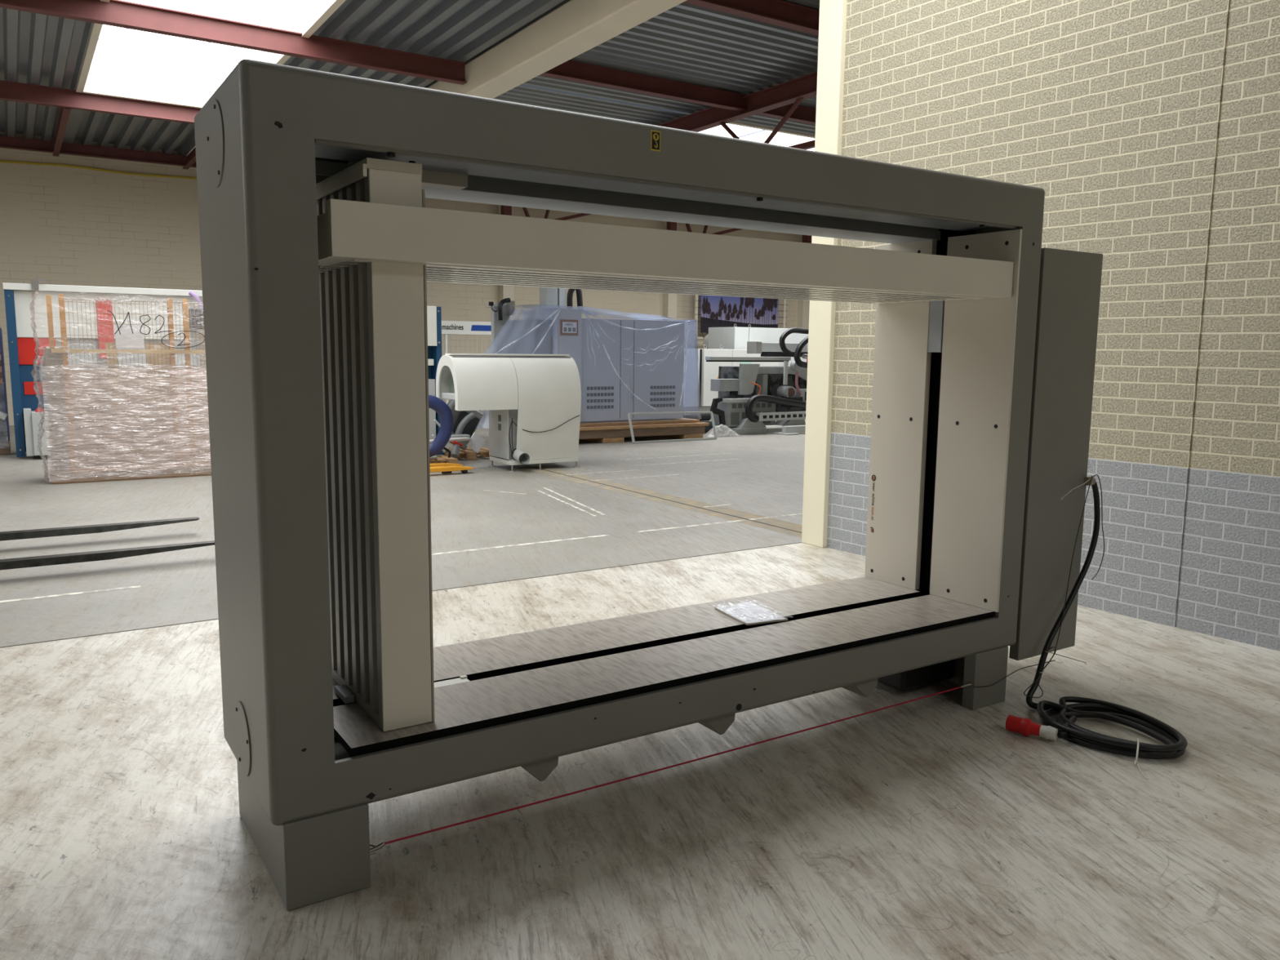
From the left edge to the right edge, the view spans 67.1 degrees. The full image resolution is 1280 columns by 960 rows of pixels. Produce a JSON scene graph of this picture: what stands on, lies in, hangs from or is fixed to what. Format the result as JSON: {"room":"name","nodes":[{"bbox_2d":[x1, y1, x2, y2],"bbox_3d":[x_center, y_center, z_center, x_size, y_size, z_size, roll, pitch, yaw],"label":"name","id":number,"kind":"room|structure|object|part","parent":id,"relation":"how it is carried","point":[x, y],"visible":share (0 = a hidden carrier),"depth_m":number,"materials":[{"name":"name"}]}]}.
{"room":"industrial hall","nodes":[
{"label":"industrial hall","id":0,"kind":"room"},
{"bbox_2d":[0,131,799,425],"bbox_3d":[-7.719,-4.417,21.758,38.000,6.000,0.200,-4,9,-33],"label":"wall","id":1,"kind":"structure","parent":0,"point":[60,225],"depth_m":19.78,"materials":[{"name":"brick"}]},
{"bbox_2d":[0,160,196,179],"bbox_3d":[-12.434,-6.074,18.241,10.501,0.084,0.038,-4,9,-33],"label":"cable","id":2,"kind":"object","parent":1,"relation":"attached to","point":[1,161],"visible":0.64,"depth_m":19.24,"materials":[{"name":"yellow plastic"}]},
{"bbox_2d":[497,204,514,319],"bbox_3d":[-3.360,-4.388,24.337,0.300,5.350,0.250,-4,9,-33],"label":"column","id":3,"kind":"structure","parent":1,"relation":"attached to","point":[504,291],"depth_m":24.19,"materials":[{"name":"beige concrete"}]},
{"bbox_2d":[500,204,591,220],"bbox_3d":[-1.851,-6.534,24.476,3.435,1.200,0.235,-3,9,-27],"label":"beam","id":4,"kind":"structure","parent":1,"relation":"attached to","point":[505,210],"depth_m":23.93,"materials":[{"name":"red metal"}]},
{"bbox_3d":[-3.289,-6.454,23.761,0.200,1.200,0.200,-4,9,-33],"label":"post","id":5,"kind":"part","parent":4,"relation":"part of","materials":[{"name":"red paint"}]},
{"bbox_2d":[662,221,678,320],"bbox_3d":[0.838,-4.704,27.034,0.300,5.350,0.250,-4,9,-33],"label":"column","id":6,"kind":"structure","parent":1,"relation":"attached to","point":[669,300],"depth_m":26.91,"materials":[{"name":"beige concrete"}]},
{"bbox_2d":[666,221,742,235],"bbox_3d":[2.305,-6.848,27.146,3.435,1.200,0.235,-3,9,-27],"label":"beam","id":7,"kind":"structure","parent":1,"relation":"attached to","point":[670,225],"depth_m":26.60,"materials":[{"name":"metal"}]},
{"bbox_3d":[0.868,-6.767,26.431,0.200,1.200,0.200,-4,9,-33],"label":"post","id":8,"kind":"part","parent":7,"relation":"part of","materials":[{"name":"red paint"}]},
{"bbox_2d":[685,294,786,339],"bbox_3d":[2.844,-5.092,28.130,3.500,2.030,0.516,-4,9,-33],"label":"banner","id":9,"kind":"object","parent":1,"relation":"attached to","point":[716,311],"visible":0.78,"depth_m":27.93,"materials":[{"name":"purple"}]},
{"bbox_2d":[700,316,777,333],"bbox_3d":[2.918,-4.485,28.086,2.860,0.440,0.008,-4,9,-33],"label":"print","id":10,"kind":"object","parent":9,"relation":"attached to","point":[706,322],"depth_m":28.01},
{"bbox_2d":[700,295,778,324],"bbox_3d":[2.918,-5.076,28.017,2.860,1.630,0.012,-4,9,-33],"label":"print","id":11,"kind":"object","parent":9,"relation":"attached to","point":[714,309],"depth_m":27.97},
{"bbox_2d":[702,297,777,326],"bbox_3d":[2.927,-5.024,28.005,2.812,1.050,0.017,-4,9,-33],"label":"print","id":12,"kind":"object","parent":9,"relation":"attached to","point":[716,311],"depth_m":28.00},
{"bbox_2d":[796,234,809,328],"bbox_3d":[5.037,-5.021,29.731,0.300,5.350,0.250,-4,9,-33],"label":"column","id":13,"kind":"structure","parent":1,"relation":"attached to","point":[803,306],"depth_m":29.62,"materials":[{"name":"beige concrete"}]},
{"bbox_2d":[801,235,811,243],"bbox_3d":[6.462,-7.161,29.816,3.435,1.200,0.235,-3,9,-27],"label":"beam","id":14,"kind":"structure","parent":1,"relation":"attached to","point":[806,238],"depth_m":29.00,"materials":[{"name":"red metal"}]},
{"bbox_2d":[0,0,819,155],"bbox_3d":[0.479,-5.176,8.904,38.000,0.100,30.100,-4,9,-33],"label":"ceiling","id":15,"kind":"structure","parent":0,"point":[689,43],"depth_m":13.01,"materials":[{"name":"grey metal"}]},
{"bbox_2d":[0,135,196,167],"bbox_3d":[-7.585,-6.772,21.272,37.800,0.200,0.140,-4,9,-33],"label":"ceiling beam","id":16,"kind":"structure","parent":15,"relation":"attached to","point":[7,142],"depth_m":19.17,"materials":[{"name":"red metal"}]},
{"bbox_2d":[0,80,200,124],"bbox_3d":[-12.996,-5.597,12.312,18.900,0.260,0.140,-4,9,-33],"label":"ceiling beam","id":17,"kind":"structure","parent":15,"relation":"attached to","point":[14,91],"depth_m":15.13,"materials":[{"name":"red metal"}]},
{"bbox_2d":[52,107,71,156],"bbox_3d":[-10.131,-6.108,16.877,0.100,0.160,4.500,-4,9,-33],"label":"tie","id":18,"kind":"object","parent":17,"relation":"attached to","point":[64,115],"visible":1,"depth_m":16.61,"materials":[{"name":"red paint"}]},
{"bbox_2d":[182,147,195,168],"bbox_3d":[-8.200,-6.254,18.118,0.100,0.160,4.500,-4,9,-33],"label":"tie","id":19,"kind":"object","parent":17,"relation":"attached to","point":[190,158],"visible":0.36,"depth_m":19.31,"materials":[{"name":"red paint"}]},
{"bbox_2d":[75,0,345,108],"bbox_3d":[-4.675,-5.814,10.800,2.310,0.810,11.340,-4,9,-33],"label":"skylight","id":20,"kind":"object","parent":15,"relation":"attached to","point":[118,62],"depth_m":14.96,"materials":[{"name":"white glass"}]},
{"bbox_3d":[-4.673,-5.991,10.776,2.170,0.452,11.200,-4,9,-33],"label":"pane","id":21,"kind":"part","parent":20,"relation":"part of","materials":[{"name":"white glass"}]},
{"bbox_2d":[0,0,466,84],"bbox_3d":[-10.362,-5.027,8.280,18.900,0.260,0.140,-4,9,-33],"label":"ceiling beam","id":22,"kind":"structure","parent":15,"relation":"attached to","point":[117,13],"depth_m":11.80,"materials":[{"name":"red metal"}]},
{"bbox_2d":[426,0,686,98],"bbox_3d":[-2.913,-5.728,14.548,0.420,0.420,16.700,-4,9,-33],"label":"concrete beam","id":23,"kind":"structure","parent":15,"relation":"attached to","point":[575,27],"depth_m":11.44,"materials":[{"name":"beige concrete"}]},
{"bbox_2d":[540,60,816,124],"bbox_3d":[6.208,-6.136,17.801,18.460,0.220,0.140,-4,9,-33],"label":"ceiling beam","id":24,"kind":"structure","parent":15,"relation":"attached to","point":[570,70],"depth_m":14.01,"materials":[{"name":"red metal"}]},
{"bbox_2d":[657,71,817,149],"bbox_3d":[0.444,-5.636,16.693,0.180,0.980,16.400,-4,9,-33],"label":"roof truss","id":25,"kind":"object","parent":15,"relation":"attached to","point":[795,91],"visible":0.18,"depth_m":14.47,"materials":[{"name":"metal"}]},
{"bbox_2d":[683,0,819,35],"bbox_3d":[8.027,-5.743,15.016,18.460,0.220,0.140,-4,9,-33],"label":"ceiling beam","id":26,"kind":"structure","parent":15,"relation":"attached to","point":[781,13],"depth_m":10.80,"materials":[{"name":"red metal"}]},
{"bbox_2d":[699,120,815,151],"bbox_3d":[4.141,-6.802,20.116,9.690,0.480,3.390,-4,9,-33],"label":"window","id":27,"kind":"structure","parent":15,"relation":"attached to","point":[747,131],"depth_m":19.26,"materials":[{"name":"white glass"}]},
{"bbox_2d":[0,412,1279,959],"bbox_3d":[0.447,0.330,9.601,38.000,0.001,30.000,-4,9,-33],"label":"floor","id":28,"kind":"structure","parent":0,"point":[929,828],"depth_m":3.55,"materials":[{"name":"white paint"}]},
{"bbox_2d":[0,327,10,455],"bbox_3d":[-10.165,-1.334,14.120,1.503,1.870,1.770,-4,9,-33],"label":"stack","id":29,"kind":"object","parent":28,"relation":"on","point":[5,441],"visible":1,"depth_m":14.54,"materials":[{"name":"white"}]},
{"bbox_2d":[0,516,199,541],"bbox_3d":[-5.028,0.259,7.441,2.985,0.600,0.130,-4,9,-33],"label":"tine","id":30,"kind":"object","parent":28,"relation":"on","point":[78,530],"visible":1,"depth_m":7.77,"materials":[{"name":"metal"}]},
{"bbox_2d":[2,279,204,457],"bbox_3d":[-7.811,-1.657,14.307,2.580,2.470,1.140,-4,9,-33],"label":"machine","id":31,"kind":"object","parent":28,"relation":"on","point":[22,300],"visible":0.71,"depth_m":13.71,"materials":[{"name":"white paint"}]},
{"bbox_3d":[-8.732,-1.481,13.490,0.110,2.320,0.140,-4,9,-33],"label":"corner post","id":32,"kind":"part","parent":31,"relation":"part of","materials":[{"name":"blue metal"}]},
{"bbox_3d":[-8.459,-1.308,13.725,0.500,0.180,0.025,-4,9,-33],"label":"red plate","id":33,"kind":"part","parent":31,"relation":"part of","materials":[{"name":"red paint"}]},
{"bbox_3d":[-8.619,-1.842,13.801,0.460,0.375,0.460,-4,9,-33],"label":"red panel","id":34,"kind":"part","parent":31,"relation":"part of","materials":[{"name":"red paint"}]},
{"bbox_3d":[-8.376,-0.980,13.468,0.110,0.060,0.107,-4,9,-33],"label":"red knob","id":35,"kind":"part","parent":31,"relation":"part of","materials":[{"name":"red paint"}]},
{"bbox_3d":[-7.819,-2.409,14.231,2.340,0.640,0.480,-4,9,-33],"label":"panel","id":36,"kind":"part","parent":31,"relation":"part of","materials":[{"name":"white paint"}]},
{"bbox_2d":[0,540,214,569],"bbox_3d":[-4.406,0.396,6.471,2.965,0.600,0.130,-4,9,-33],"label":"tine","id":37,"kind":"object","parent":28,"relation":"on","point":[73,557],"visible":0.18,"depth_m":6.79,"materials":[{"name":"metal"}]},
{"bbox_2d":[31,292,211,484],"bbox_3d":[-6.189,-1.131,11.722,2.026,2.190,0.784,-4,9,-33],"label":"pallet","id":38,"kind":"object","parent":28,"relation":"on","point":[113,423],"visible":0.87,"depth_m":11.72,"materials":[{"name":"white plastic"}]},
{"bbox_2d":[426,306,443,454],"bbox_3d":[-3.381,-1.362,13.537,1.030,2.125,0.700,-4,9,-33],"label":"machine","id":39,"kind":"object","parent":28,"relation":"on","point":[433,313],"visible":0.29,"depth_m":13.45,"materials":[{"name":"paint"}]},
{"bbox_3d":[-3.481,-1.327,13.627,0.955,1.130,0.450,-4,9,-33],"label":"panel","id":40,"kind":"part","parent":39,"relation":"part of","materials":[{"name":"blue paint"}]},
{"bbox_2d":[427,359,433,365],"bbox_3d":[-3.326,-1.625,13.307,0.910,0.090,0.280,-4,9,-33],"label":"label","id":41,"kind":"object","parent":39,"relation":"attached to","point":[430,362],"depth_m":13.41,"materials":[{"name":"white paper"}]},
{"bbox_2d":[430,454,457,463],"bbox_3d":[-2.935,-0.235,13.085,0.750,0.122,0.600,-4,9,-33],"label":"wooden pallet","id":42,"kind":"object","parent":28,"relation":"on","point":[443,459],"visible":0.18,"depth_m":13.01,"materials":[{"name":"brown wood"}]},
{"bbox_2d":[429,455,437,459],"bbox_3d":[-2.860,-0.289,12.850,0.331,0.048,0.046,-5,9,-36],"label":"metal rod","id":43,"kind":"object","parent":42,"relation":"on","point":[435,457],"visible":0.34,"depth_m":12.90,"materials":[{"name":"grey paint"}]},
{"bbox_2d":[443,447,450,457],"bbox_3d":[-2.749,-0.388,12.881,0.471,0.208,0.037,-4,9,-31],"label":"pipe","id":44,"kind":"object","parent":42,"relation":"on","point":[444,448],"visible":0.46,"depth_m":12.98,"materials":[{"name":"black rubber"}]},
{"bbox_2d":[430,462,473,474],"bbox_3d":[-2.873,-0.119,12.306,1.400,0.100,0.490,-4,9,-33],"label":"truck","id":45,"kind":"object","parent":28,"relation":"on","point":[445,468],"visible":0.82,"depth_m":12.37,"materials":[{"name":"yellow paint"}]},
{"bbox_2d":[441,320,491,417],"bbox_3d":[-3.753,-2.396,21.382,7.000,2.180,0.807,-4,9,-33],"label":"sign stand","id":46,"kind":"object","parent":28,"relation":"on","point":[454,327],"visible":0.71,"depth_m":20.80,"materials":[{"name":"white paint"}]},
{"bbox_3d":[-4.154,-2.182,20.733,0.040,1.920,0.060,-4,9,-33],"label":"post","id":47,"kind":"part","parent":46,"relation":"part of","materials":[{"name":"white metal"}]},
{"bbox_2d":[443,446,492,460],"bbox_3d":[-2.623,-0.390,14.259,0.840,0.122,0.750,-4,9,-33],"label":"wooden pallet","id":48,"kind":"object","parent":28,"relation":"on","point":[470,455],"visible":0.41,"depth_m":14.07,"materials":[{"name":"brown wood"}]},
{"bbox_2d":[429,399,485,457],"bbox_3d":[-2.691,-0.763,13.563,1.351,0.824,0.846,-4,9,-33],"label":"dismantled parts","id":49,"kind":"object","parent":48,"relation":"on","point":[463,436],"visible":0.65,"depth_m":13.71,"materials":[{"name":"grey metal"}]},
{"bbox_3d":[-2.539,-0.403,13.289,0.148,0.187,0.139,-4,9,-33],"label":"grey knob","id":50,"kind":"part","parent":49,"relation":"part of","materials":[{"name":"grey metal"}]},
{"bbox_3d":[-2.514,-0.500,13.298,0.140,0.087,0.040,-4,9,-33],"label":"red lever","id":51,"kind":"part","parent":49,"relation":"part of","materials":[{"name":"red paint"}]},
{"bbox_3d":[-2.618,-0.805,14.054,0.693,0.741,0.100,-4,9,-33],"label":"slanted plate","id":52,"kind":"part","parent":49,"relation":"part of","materials":[{"name":"grey metal"}]},
{"bbox_2d":[488,297,515,353],"bbox_3d":[-2.512,-2.002,17.345,0.480,2.500,0.320,-4,9,-33],"label":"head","id":53,"kind":"object","parent":28,"relation":"on","point":[500,312],"visible":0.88,"depth_m":17.27},
{"bbox_3d":[-2.411,-3.030,17.122,0.231,0.401,0.080,-4,9,-33],"label":"cable chain","id":54,"kind":"part","parent":53,"relation":"part of","materials":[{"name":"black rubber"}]},
{"bbox_3d":[-2.316,-3.074,17.267,0.100,0.250,0.150,-4,9,-33],"label":"head plate","id":55,"kind":"part","parent":53,"relation":"part of","materials":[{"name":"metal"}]},
{"bbox_2d":[435,353,581,471],"bbox_3d":[-1.687,-0.906,12.871,1.800,1.535,0.954,-4,9,-33],"label":"machine","id":56,"kind":"object","parent":28,"relation":"on","point":[533,402],"visible":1,"depth_m":12.77,"materials":[{"name":"white paint"}]},
{"bbox_2d":[428,395,453,457],"bbox_3d":[-2.762,-0.690,12.604,0.645,0.844,0.288,-4,9,-33],"label":"hose","id":57,"kind":"object","parent":56,"relation":"attached to","point":[442,408],"visible":0.59,"depth_m":12.62,"materials":[{"name":"blue"}]},
{"bbox_3d":[-2.482,-1.258,12.415,0.018,0.693,0.748,-4,9,-33],"label":"arched frame","id":58,"kind":"part","parent":56,"relation":"part of","materials":[{"name":"white paint"}]},
{"bbox_3d":[-1.897,-0.718,12.974,0.025,0.830,0.600,-4,9,-33],"label":"panel","id":59,"kind":"part","parent":56,"relation":"part of","materials":[{"name":"grey paint"}]},
{"bbox_3d":[-1.875,-0.826,12.900,0.007,0.085,0.080,-4,9,-33],"label":"vent plate","id":60,"kind":"part","parent":56,"relation":"part of","materials":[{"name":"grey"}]},
{"bbox_3d":[-1.877,-0.707,12.916,0.007,0.085,0.080,-4,9,-33],"label":"vent plate","id":61,"kind":"part","parent":56,"relation":"part of","materials":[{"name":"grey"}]},
{"bbox_3d":[-1.739,-1.664,12.835,1.730,0.023,0.180,-4,9,-33],"label":"rail","id":62,"kind":"part","parent":56,"relation":"part of","materials":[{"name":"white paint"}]},
{"bbox_3d":[-1.455,-0.291,13.250,1.020,0.050,0.680,-4,9,-33],"label":"frame","id":63,"kind":"part","parent":56,"relation":"part of","materials":[{"name":"white paint"}]},
{"bbox_2d":[539,287,582,311],"bbox_3d":[-1.469,-2.308,18.016,0.755,2.950,0.405,-4,9,-33],"label":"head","id":64,"kind":"object","parent":28,"relation":"on","point":[549,297],"visible":0.38,"depth_m":17.72},
{"bbox_3d":[-1.678,-3.407,17.727,0.230,0.700,0.300,-4,9,-33],"label":"head plate","id":65,"kind":"part","parent":64,"relation":"part of","materials":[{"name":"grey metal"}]},
{"bbox_3d":[-1.201,-3.371,17.863,0.336,0.512,0.110,-4,9,-33],"label":"cable chain","id":66,"kind":"part","parent":64,"relation":"part of","materials":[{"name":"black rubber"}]},
{"bbox_2d":[578,417,708,443],"bbox_3d":[-0.614,-0.934,17.677,3.390,0.335,1.720,-4,9,-33],"label":"pallet","id":67,"kind":"object","parent":28,"relation":"on","point":[612,431],"visible":0.49,"depth_m":17.19,"materials":[{"name":"brown wood"}]},
{"bbox_2d":[495,308,691,422],"bbox_3d":[-1.414,-2.004,16.852,5.208,2.019,1.613,-4,9,-33],"label":"machine","id":68,"kind":"object","parent":67,"relation":"on","point":[624,366],"visible":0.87,"depth_m":16.99,"materials":[{"name":"grey metal"}]},
{"bbox_2d":[586,386,613,408],"bbox_3d":[-0.693,-1.441,16.897,0.540,0.385,0.008,-4,9,-33],"label":"vent grille","id":69,"kind":"object","parent":68,"relation":"attached to","point":[597,397],"depth_m":16.90,"materials":[{"name":"grey metal"}]},
{"bbox_2d":[649,385,675,407],"bbox_3d":[0.415,-1.524,17.609,0.540,0.385,0.008,-4,9,-33],"label":"vent grille","id":70,"kind":"object","parent":68,"relation":"attached to","point":[660,396],"depth_m":17.61,"materials":[{"name":"grey metal"}]},
{"bbox_2d":[194,58,1102,911],"bbox_3d":[0.355,-0.086,3.954,3.829,2.327,0.872,-4,9,-33],"label":"press","id":71,"kind":"object","parent":28,"relation":"on","point":[321,246],"visible":0.98,"depth_m":3.18,"materials":[{"name":"grey paint"}]},
{"bbox_3d":[-0.969,-0.915,3.018,0.012,0.035,0.717,-4,9,-33],"label":"rail","id":72,"kind":"part","parent":71,"relation":"part of","materials":[{"name":"grey metal"}]},
{"bbox_3d":[-0.511,0.922,3.487,0.141,0.091,0.665,-4,9,-33],"label":"cross rail","id":73,"kind":"part","parent":71,"relation":"part of","materials":[{"name":"grey metal"}]},
{"bbox_3d":[0.119,-1.060,3.737,3.100,0.042,0.008,-4,9,-33],"label":"guide rail","id":74,"kind":"part","parent":71,"relation":"part of","materials":[{"name":"grey metal"}]},
{"bbox_3d":[0.185,-1.092,3.928,2.780,0.056,0.244,-4,9,-33],"label":"guide plate","id":75,"kind":"part","parent":71,"relation":"part of","materials":[{"name":"metal"}]},
{"bbox_3d":[0.275,-1.059,3.523,3.150,0.032,0.345,-4,9,-33],"label":"guide plate","id":76,"kind":"part","parent":71,"relation":"part of","materials":[{"name":"metal"}]},
{"bbox_2d":[369,682,972,855],"bbox_3d":[0.336,1.021,3.632,2.765,0.045,0.024,-4,9,-32],"label":"cord","id":77,"kind":"object","parent":71,"relation":"attached to","point":[372,851],"visible":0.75,"depth_m":3.39,"materials":[{"name":"red plastic"}]},
{"bbox_3d":[0.123,0.874,3.895,0.141,0.091,0.665,-4,9,-33],"label":"cross rail","id":78,"kind":"part","parent":71,"relation":"part of","materials":[{"name":"grey metal"}]},
{"bbox_2d":[715,601,787,625],"bbox_3d":[0.496,0.579,4.326,0.244,0.040,0.348,-3,8,-24],"label":"document","id":79,"kind":"object","parent":71,"relation":"on","point":[750,613],"visible":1,"depth_m":4.30,"materials":[{"name":"white paper"}]},
{"bbox_3d":[0.765,0.826,4.307,0.141,0.091,0.665,-4,9,-33],"label":"cross rail","id":80,"kind":"part","parent":71,"relation":"part of","materials":[{"name":"grey metal"}]},
{"bbox_3d":[1.296,-0.318,4.830,0.032,1.702,0.340,-4,9,-33],"label":"fixed plate","id":81,"kind":"part","parent":71,"relation":"part of","materials":[{"name":"white paint"}]},
{"bbox_3d":[1.534,-0.264,4.447,0.013,1.702,0.388,-4,9,-33],"label":"fixed plate","id":82,"kind":"part","parent":71,"relation":"part of","materials":[{"name":"white paint"}]},
{"bbox_2d":[973,474,1187,779],"bbox_3d":[2.067,0.555,4.174,1.008,1.037,0.844,-4,9,-33],"label":"power cable","id":83,"kind":"object","parent":71,"relation":"attached to","point":[1175,743],"visible":1,"depth_m":4.17,"materials":[{"name":"black rubber"}]},
{"bbox_2d":[627,411,717,444],"bbox_3d":[0.601,-0.953,17.193,1.869,0.527,0.159,-4,9,-33],"label":"steel frame","id":84,"kind":"object","parent":28,"relation":"on","point":[680,412],"visible":1,"depth_m":17.14,"materials":[{"name":"grey paint"}]},
{"bbox_2d":[697,421,713,432],"bbox_3d":[1.140,-1.033,18.911,0.662,0.220,0.220,-5,10,-37],"label":"roll","id":85,"kind":"object","parent":28,"relation":"on","point":[708,428],"visible":0.22,"depth_m":18.96,"materials":[{"name":"grey"}]},
{"bbox_2d":[683,413,711,421],"bbox_3d":[1.079,-1.240,18.908,0.661,0.190,0.190,-5,9,-36],"label":"roll","id":86,"kind":"object","parent":85,"relation":"on","point":[704,416],"visible":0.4,"depth_m":18.87,"materials":[{"name":"grey"}]},
{"bbox_2d":[703,333,708,349],"bbox_3d":[1.864,-2.601,23.849,0.598,2.050,0.580,-4,9,-33],"label":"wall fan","id":87,"kind":"object","parent":28,"relation":"on","point":[706,338],"visible":0.05,"depth_m":23.76,"materials":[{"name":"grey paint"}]},
{"bbox_2d":[702,424,737,436],"bbox_3d":[1.542,-0.950,18.313,0.800,0.224,0.280,-4,9,-33],"label":"plastic sheet","id":88,"kind":"object","parent":28,"relation":"on","point":[727,431],"visible":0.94,"depth_m":18.27,"materials":[{"name":"white"}]},
{"bbox_2d":[683,344,778,421],"bbox_3d":[1.633,-2.093,21.190,3.200,1.746,0.645,-4,9,-33],"label":"tall cabinet","id":89,"kind":"object","parent":28,"relation":"on","point":[698,396],"visible":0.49,"depth_m":20.71,"materials":[{"name":"white metal"}]},
{"bbox_3d":[0.693,-2.185,20.603,1.000,1.225,0.580,-4,9,-33],"label":"door","id":90,"kind":"part","parent":89,"relation":"part of","materials":[{"name":"white paint"}]},
{"bbox_3d":[1.166,-2.215,20.883,0.100,1.220,0.420,-4,9,-33],"label":"gap panel","id":91,"kind":"part","parent":89,"relation":"part of","materials":[{"name":"metal"}]},
{"bbox_3d":[1.522,-2.246,21.123,0.760,1.225,0.600,-4,9,-33],"label":"door","id":92,"kind":"part","parent":89,"relation":"part of","materials":[{"name":"white paint"}]},
{"bbox_3d":[2.407,-2.313,21.692,1.330,1.225,0.600,-4,9,-33],"label":"door","id":93,"kind":"part","parent":89,"relation":"part of","materials":[{"name":"white paint"}]},
{"bbox_2d":[705,327,808,435],"bbox_3d":[2.673,-2.069,19.314,3.280,2.220,1.500,-4,9,-33],"label":"machining centre","id":94,"kind":"object","parent":28,"relation":"on","point":[751,397],"visible":0.72,"depth_m":19.16,"materials":[{"name":"grey paint"}]},
{"bbox_3d":[2.147,-1.579,19.041,1.320,0.070,0.300,-4,9,-33],"label":"bed rail","id":95,"kind":"part","parent":94,"relation":"part of","materials":[{"name":"grey metal"}]},
{"bbox_3d":[2.017,-0.988,19.099,0.750,0.120,0.600,-4,9,-33],"label":"plate","id":96,"kind":"part","parent":94,"relation":"part of","materials":[{"name":"grey metal"}]},
{"bbox_3d":[2.143,-2.385,18.953,2.040,0.070,0.150,-4,9,-33],"label":"table rail","id":97,"kind":"part","parent":94,"relation":"part of","materials":[{"name":"grey metal"}]},
{"bbox_3d":[2.748,-1.428,19.105,1.682,0.545,0.168,-5,9,-34],"label":"cable chain","id":98,"kind":"part","parent":94,"relation":"part of","materials":[{"name":"black plastic"}]},
{"bbox_3d":[3.026,-2.250,19.790,2.150,0.140,0.150,-4,9,-33],"label":"cross arm","id":99,"kind":"part","parent":94,"relation":"part of","materials":[{"name":"grey metal"}]},
{"bbox_3d":[3.253,-1.301,19.429,2.280,0.160,0.120,-4,9,-33],"label":"rail","id":100,"kind":"part","parent":94,"relation":"part of","materials":[{"name":"white metal"}]},
{"bbox_3d":[2.955,-2.704,19.709,1.500,0.180,0.200,-4,9,-33],"label":"gantry arm","id":101,"kind":"part","parent":94,"relation":"part of","materials":[{"name":"grey paint"}]},
{"bbox_3d":[3.070,-1.588,19.522,0.350,0.220,0.300,-4,9,-33],"label":"gear motor","id":102,"kind":"part","parent":94,"relation":"part of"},
{"bbox_3d":[3.423,-2.064,19.937,1.350,0.499,0.080,-4,9,-33],"label":"gusset plate","id":103,"kind":"part","parent":94,"relation":"part of","materials":[{"name":"grey metal"}]},
{"bbox_3d":[3.203,-2.768,19.381,1.036,0.577,0.110,-4,9,-33],"label":"cable chain","id":104,"kind":"part","parent":94,"relation":"part of","materials":[{"name":"black plastic"}]},
{"bbox_3d":[3.412,-2.639,19.416,0.783,0.778,0.120,-4,9,-33],"label":"cable chain","id":105,"kind":"part","parent":94,"relation":"part of","materials":[{"name":"black plastic"}]},
{"bbox_2d":[707,323,808,366],"bbox_3d":[3.098,-2.587,23.181,2.930,2.227,1.010,-4,9,-33],"label":"machine","id":106,"kind":"object","parent":28,"relation":"on","point":[731,338],"visible":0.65,"depth_m":22.30,"materials":[{"name":"grey paint"}]},
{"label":"door","id":107,"kind":"part","parent":106,"relation":"part of","materials":[{"name":"grey paint"}]},
{"bbox_2d":[801,0,847,547],"bbox_3d":[1.579,-2.312,7.766,0.265,5.750,0.260,-4,9,-33],"label":"concrete column","id":108,"kind":"structure","parent":28,"relation":"on","point":[833,13],"depth_m":7.81,"materials":[{"name":"beige paint"}]},
{"bbox_2d":[826,0,1279,651],"bbox_3d":[5.538,-1.546,2.384,0.221,5.750,13.200,-5,9,-36],"label":"wall","id":109,"kind":"structure","parent":0,"point":[1148,131],"depth_m":5.78,"materials":[{"name":"brick"}]}
]}

